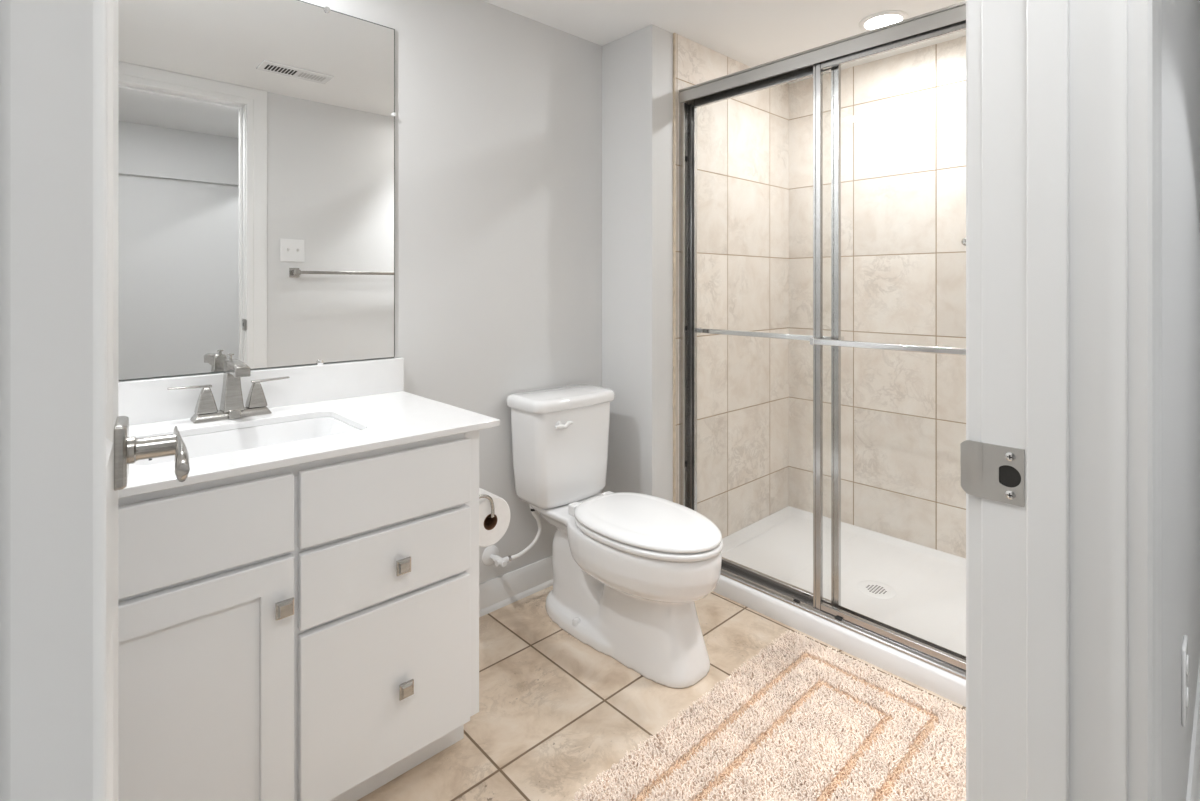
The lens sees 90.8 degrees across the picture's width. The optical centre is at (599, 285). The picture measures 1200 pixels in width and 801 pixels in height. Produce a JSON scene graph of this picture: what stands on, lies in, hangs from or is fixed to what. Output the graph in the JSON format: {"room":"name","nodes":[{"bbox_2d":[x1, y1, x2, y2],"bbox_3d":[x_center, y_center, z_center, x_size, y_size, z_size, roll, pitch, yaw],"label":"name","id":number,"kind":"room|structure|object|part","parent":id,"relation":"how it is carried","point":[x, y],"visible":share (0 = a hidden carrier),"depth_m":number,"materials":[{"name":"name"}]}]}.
{"room":"bathroom","nodes":[
{"label":"bathroom","id":0,"kind":"room"},
{"bbox_2d":[118,0,601,583],"bbox_3d":[-0.324,0.070,2.181,3.020,2.100,0.108,0,0,-43],"label":"wall","id":1,"kind":"structure","parent":0,"point":[498,110],"depth_m":2.06,"materials":[{"name":"paint"}]},
{"bbox_2d":[118,0,395,380],"bbox_3d":[-0.964,-0.284,1.503,0.920,1.015,0.010,0,0,-43],"label":"mirror","id":2,"kind":"object","parent":1,"relation":"attached to","point":[256,138],"visible":0.72,"depth_m":1.55,"materials":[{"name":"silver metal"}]},
{"bbox_2d":[118,357,403,424],"bbox_3d":[-0.960,0.272,1.500,0.958,0.102,0.020,0,0,-43],"label":"backsplash","id":3,"kind":"structure","parent":1,"relation":"attached to","point":[143,401],"depth_m":1.58,"materials":[{"name":"white stone"}]},
{"bbox_2d":[482,504,541,566],"bbox_3d":[-0.302,0.861,2.062,0.195,0.214,0.096,0,0,-43],"label":"water supply valve","id":4,"kind":"object","parent":1,"relation":"attached to","point":[490,555],"visible":0.98,"depth_m":2.04,"materials":[{"name":"white plastic"}]},
{"bbox_3d":[-0.326,0.934,1.995,0.022,0.021,0.018,0,0,-43],"label":"valve handle","id":5,"kind":"part","parent":4,"relation":"part of","materials":[{"name":"white plastic"}]},
{"bbox_2d":[479,556,552,616],"bbox_3d":[-0.313,1.070,2.103,0.896,0.100,0.021,0,0,-43],"label":"baseboard","id":6,"kind":"structure","parent":1,"relation":"attached to","point":[496,593],"depth_m":2.11,"materials":[{"name":"paint"}]},
{"bbox_2d":[357,585,965,800],"bbox_3d":[0.259,1.150,1.540,3.000,0.060,1.700,0,0,-43],"label":"floor","id":7,"kind":"structure","parent":0,"point":[556,712],"depth_m":1.58,"materials":[{"name":"tile"}]},
{"bbox_2d":[118,430,478,800],"bbox_3d":[-0.787,0.729,1.285,0.912,0.782,0.568,0,0,-43],"label":"vanity cabinet","id":8,"kind":"object","parent":7,"relation":"on","point":[309,631],"visible":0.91,"depth_m":1.14,"materials":[{"name":"paint"}]},
{"bbox_3d":[-0.748,0.429,0.979,0.442,0.145,0.018,0,0,-43],"label":"drawer","id":9,"kind":"part","parent":8,"relation":"part of","materials":[{"name":"paint"}]},
{"bbox_3d":[-0.748,0.765,0.979,0.442,0.502,0.018,0,0,-43],"label":"door","id":10,"kind":"part","parent":8,"relation":"part of","materials":[{"name":"paint"}]},
{"bbox_3d":[-0.587,0.598,1.100,0.031,0.031,0.024,0,0,-43],"label":"knob","id":11,"kind":"part","parent":8,"relation":"part of","materials":[{"name":"silver metal"}]},
{"bbox_2d":[118,357,499,498],"bbox_3d":[-0.777,0.342,1.304,0.958,0.242,0.554,0,0,-43],"label":"countertop","id":12,"kind":"structure","parent":8,"relation":"on","point":[324,411],"depth_m":1.42,"materials":[{"name":"white stone"}]},
{"bbox_2d":[167,353,289,423],"bbox_3d":[-0.877,0.244,1.425,0.257,0.155,0.139,0,0,-43],"label":"faucet","id":13,"kind":"object","parent":12,"relation":"on","point":[231,405],"visible":1,"depth_m":1.43,"materials":[{"name":"silver metal"}]},
{"bbox_3d":[-0.968,0.240,1.398,0.086,0.007,0.016,0,0,-43],"label":"lever","id":14,"kind":"part","parent":13,"relation":"part of","materials":[{"name":"silver metal"}]},
{"bbox_3d":[-0.945,0.273,1.420,0.042,0.061,0.038,0,0,-43],"label":"handle","id":15,"kind":"part","parent":13,"relation":"part of","materials":[{"name":"silver metal"}]},
{"bbox_3d":[-0.906,0.313,1.457,0.164,0.018,0.054,0,0,-43],"label":"plate","id":16,"kind":"part","parent":13,"relation":"part of","materials":[{"name":"silver metal"}]},
{"bbox_3d":[-0.876,0.251,1.425,0.044,0.141,0.137,0,0,-43],"label":"spout","id":17,"kind":"part","parent":13,"relation":"part of","materials":[{"name":"silver metal"}]},
{"bbox_3d":[-0.867,0.273,1.493,0.042,0.061,0.038,0,0,-43],"label":"handle","id":18,"kind":"part","parent":13,"relation":"part of","materials":[{"name":"silver metal"}]},
{"bbox_3d":[-0.843,0.240,1.515,0.086,0.007,0.016,0,0,-43],"label":"lever","id":19,"kind":"part","parent":13,"relation":"part of","materials":[{"name":"silver metal"}]},
{"bbox_2d":[133,417,359,465],"bbox_3d":[-0.764,0.400,1.294,0.431,0.125,0.283,0,0,-43],"label":"sink basin","id":20,"kind":"object","parent":12,"relation":"in","point":[212,440],"depth_m":1.41,"materials":[{"name":"white ceramic"}]},
{"bbox_3d":[-0.443,0.845,1.263,0.369,0.343,0.018,0,0,-43],"label":"drawer","id":21,"kind":"part","parent":8,"relation":"part of","materials":[{"name":"paint"}]},
{"bbox_3d":[-0.443,0.589,1.263,0.369,0.145,0.018,0,0,-43],"label":"drawer","id":22,"kind":"part","parent":8,"relation":"part of","materials":[{"name":"paint"}]},
{"bbox_3d":[-0.443,0.430,1.263,0.369,0.147,0.018,0,0,-43],"label":"drawer","id":23,"kind":"part","parent":8,"relation":"part of","materials":[{"name":"paint"}]},
{"bbox_3d":[-0.419,0.594,1.257,0.031,0.031,0.024,0,0,-43],"label":"knob","id":24,"kind":"part","parent":8,"relation":"part of","materials":[{"name":"silver metal"}]},
{"bbox_3d":[-0.414,0.858,1.261,0.031,0.031,0.024,0,0,-43],"label":"knob","id":25,"kind":"part","parent":8,"relation":"part of","materials":[{"name":"silver metal"}]},
{"bbox_2d":[479,494,494,517],"bbox_3d":[-0.328,0.553,1.518,0.077,0.082,0.132,0,0,-43],"label":"toilet paper holder","id":26,"kind":"object","parent":8,"relation":"attached to","point":[488,497],"visible":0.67,"depth_m":1.50,"materials":[{"name":"silver metal"}]},
{"bbox_2d":[479,488,509,546],"bbox_3d":[-0.314,0.604,1.553,0.126,0.126,0.100,0,0,-43],"label":"toilet paper roll","id":27,"kind":"object","parent":26,"relation":"on","point":[491,530],"visible":0.53,"depth_m":1.53,"materials":[{"name":"white paper"}]},
{"bbox_2d":[507,384,722,687],"bbox_3d":[0.058,0.750,1.921,0.368,0.740,0.769,0,0,-43],"label":"toilet","id":28,"kind":"object","parent":7,"relation":"on","point":[630,569],"visible":1,"depth_m":1.82,"materials":[{"name":"white ceramic"}]},
{"bbox_3d":[-0.132,0.587,2.124,0.346,0.334,0.196,0,0,-43],"label":"tank","id":29,"kind":"part","parent":28,"relation":"part of","materials":[{"name":"white ceramic"}]},
{"bbox_3d":[-0.131,0.401,2.123,0.368,0.042,0.215,0,0,-43],"label":"tank lid","id":30,"kind":"part","parent":28,"relation":"part of","materials":[{"name":"white ceramic"}]},
{"bbox_3d":[-0.128,0.468,1.998,0.072,0.026,0.038,0,0,-43],"label":"flush lever","id":31,"kind":"part","parent":28,"relation":"part of","materials":[{"name":"white plastic"}]},
{"bbox_3d":[0.063,0.937,1.915,0.350,0.366,0.744,0,0,-43],"label":"bowl","id":32,"kind":"part","parent":28,"relation":"part of","materials":[{"name":"white ceramic"}]},
{"bbox_3d":[0.148,0.719,1.824,0.338,0.024,0.498,0,0,-43],"label":"lid","id":33,"kind":"part","parent":28,"relation":"part of","materials":[{"name":"white plastic"}]},
{"bbox_3d":[0.151,0.744,1.820,0.344,0.018,0.494,0,0,-43],"label":"seat","id":34,"kind":"part","parent":28,"relation":"part of","materials":[{"name":"white plastic"}]},
{"bbox_2d":[573,630,965,800],"bbox_3d":[0.476,1.110,1.374,0.932,0.020,0.608,0,0,-43],"label":"bath rug","id":35,"kind":"object","parent":7,"relation":"on","point":[800,720],"visible":0.98,"depth_m":1.43,"materials":[{"name":"beige fabric"}]},
{"bbox_2d":[713,506,965,706],"bbox_3d":[1.022,1.088,2.143,0.846,0.064,1.214,0,0,-43],"label":"shower pan","id":36,"kind":"object","parent":7,"relation":"on","point":[918,590],"visible":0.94,"depth_m":2.14,"materials":[{"name":"white plastic"}]},
{"bbox_2d":[602,25,788,538],"bbox_3d":[0.502,0.070,2.683,1.087,2.100,0.284,0,0,-43],"label":"wall","id":37,"kind":"structure","parent":0,"point":[743,141],"depth_m":2.41,"materials":[{"name":"tile"}]},
{"bbox_2d":[673,33,675,502],"bbox_3d":[0.288,0.070,2.296,0.006,2.100,0.008,0,0,-43],"label":"trim","id":38,"kind":"structure","parent":37,"relation":"attached to","point":[674,34],"depth_m":2.29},
{"bbox_2d":[679,1,965,679],"bbox_3d":[0.745,0.146,1.885,0.067,1.820,1.214,0,0,-43],"label":"shower door frame","id":39,"kind":"object","parent":37,"relation":"attached to","point":[955,13],"visible":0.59,"depth_m":2.08,"materials":[{"name":"metal"}]},
{"bbox_2d":[690,65,843,608],"bbox_3d":[0.574,0.156,2.120,0.052,1.764,0.598,0,0,-43],"label":"sliding shower door","id":40,"kind":"structure","parent":39,"relation":"attached to","point":[835,601],"depth_m":1.95,"materials":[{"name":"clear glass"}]},
{"bbox_3d":[0.561,-0.711,2.108,0.016,0.030,0.550,0,0,-43],"label":"rail","id":41,"kind":"part","parent":40,"relation":"part of","materials":[{"name":"metal"}]},
{"bbox_3d":[0.561,1.028,2.108,0.016,0.020,0.550,0,0,-43],"label":"rail","id":42,"kind":"part","parent":40,"relation":"part of","materials":[{"name":"metal"}]},
{"bbox_2d":[810,20,965,669],"bbox_3d":[0.905,0.156,1.671,0.051,1.764,0.649,0,0,-43],"label":"sliding shower door","id":43,"kind":"structure","parent":39,"relation":"attached to","point":[817,340],"depth_m":1.90,"materials":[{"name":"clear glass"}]},
{"bbox_3d":[0.917,-0.711,1.683,0.016,0.030,0.601,0,0,-43],"label":"rail","id":44,"kind":"part","parent":43,"relation":"part of","materials":[{"name":"metal"}]},
{"bbox_3d":[0.917,1.028,1.683,0.016,0.020,0.601,0,0,-43],"label":"rail","id":45,"kind":"part","parent":43,"relation":"part of","materials":[{"name":"metal"}]},
{"bbox_2d":[482,0,965,83],"bbox_3d":[0.351,-1.020,0.724,5.300,0.080,3.220,0,0,-43],"label":"ceiling","id":46,"kind":"structure","parent":0,"point":[752,33],"depth_m":2.17,"materials":[{"name":"paint"}]},
{"bbox_2d":[859,10,907,30],"bbox_3d":[1.046,-0.976,2.185,0.164,0.008,0.164,0,0,-43],"label":"recessed light","id":47,"kind":"object","parent":46,"relation":"in","point":[880,19],"visible":0.7,"depth_m":2.17,"materials":[{"name":"paint"}]},
{"bbox_2d":[789,36,965,557],"bbox_3d":[1.396,0.070,2.441,0.108,2.100,1.307,0,0,-43],"label":"wall","id":48,"kind":"structure","parent":0,"point":[903,116],"depth_m":2.53,"materials":[{"name":"tile"}]},
{"bbox_2d":[1162,0,1199,800],"bbox_3d":[0.465,0.070,0.602,5.300,2.100,0.114,0,0,-43],"label":"wall","id":49,"kind":"structure","parent":0,"point":[1180,18],"depth_m":1.05,"materials":[{"name":"paint"}]},
{"bbox_2d":[106,0,189,800],"bbox_3d":[-0.369,0.116,0.405,0.160,1.992,0.709,0,0,-37],"label":"door","id":50,"kind":"structure","parent":49,"relation":"in","point":[122,450],"depth_m":0.60,"materials":[{"name":"paint"}]},
{"bbox_3d":[-0.454,0.180,0.641,0.013,0.036,0.125,0,0,-37],"label":"lever","id":51,"kind":"part","parent":50,"relation":"part of","materials":[{"name":"silver metal"}]},
{"bbox_2d":[0,0,1127,800],"bbox_3d":[0.174,0.103,0.330,0.755,2.034,0.114,0,0,-43],"label":"trim","id":52,"kind":"structure","parent":49,"relation":"attached to","point":[1055,72],"depth_m":0.54,"materials":[{"name":"paint"}]},
{"bbox_2d":[966,0,981,800],"bbox_3d":[0.129,0.070,0.378,0.905,2.099,0.017,0,0,-43],"label":"trim","id":53,"kind":"structure","parent":49,"relation":"attached to","point":[973,7],"depth_m":0.63,"materials":[{"name":"paint"}]},
{"bbox_2d":[960,440,1024,506],"bbox_3d":[0.402,0.191,0.610,0.007,0.057,0.058,0,0,-38],"label":"strike plate","id":54,"kind":"object","parent":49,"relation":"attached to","point":[994,472],"visible":1,"depth_m":0.61,"materials":[{"name":"silver metal"}]},
{"bbox_2d":[1128,0,1161,800],"bbox_3d":[0.219,0.070,0.282,0.905,2.099,0.017,0,0,-43],"label":"trim","id":55,"kind":"structure","parent":49,"relation":"attached to","point":[1144,16],"depth_m":0.53,"materials":[{"name":"paint"}]},
{"bbox_2d":[1181,635,1188,726],"bbox_3d":[1.077,0.725,1.089,0.070,0.140,0.008,0,0,-43],"label":"outlet plate","id":56,"kind":"object","parent":49,"relation":"attached to","point":[1184,651],"visible":1,"depth_m":1.07,"materials":[{"name":"white plastic"}]},
{"bbox_2d":[1186,687,1188,707],"bbox_3d":[1.079,0.755,1.086,0.034,0.034,0.002,0,0,-43],"label":"socket","id":57,"kind":"object","parent":56,"relation":"attached to","point":[1187,688],"depth_m":1.08,"materials":[{"name":"white plastic"}]},
{"bbox_2d":[1186,655,1188,674],"bbox_3d":[1.079,0.695,1.086,0.034,0.034,0.002,0,0,-43],"label":"socket","id":58,"kind":"object","parent":56,"relation":"attached to","point":[1187,656],"depth_m":1.08,"materials":[{"name":"white plastic"}]},
{"bbox_2d":[1186,659,1199,800],"bbox_3d":[1.464,1.070,1.441,2.494,0.100,0.021,0,0,-43],"label":"baseboard","id":59,"kind":"structure","parent":49,"relation":"attached to","point":[1193,787],"depth_m":1.30,"materials":[{"name":"paint"}]}
]}

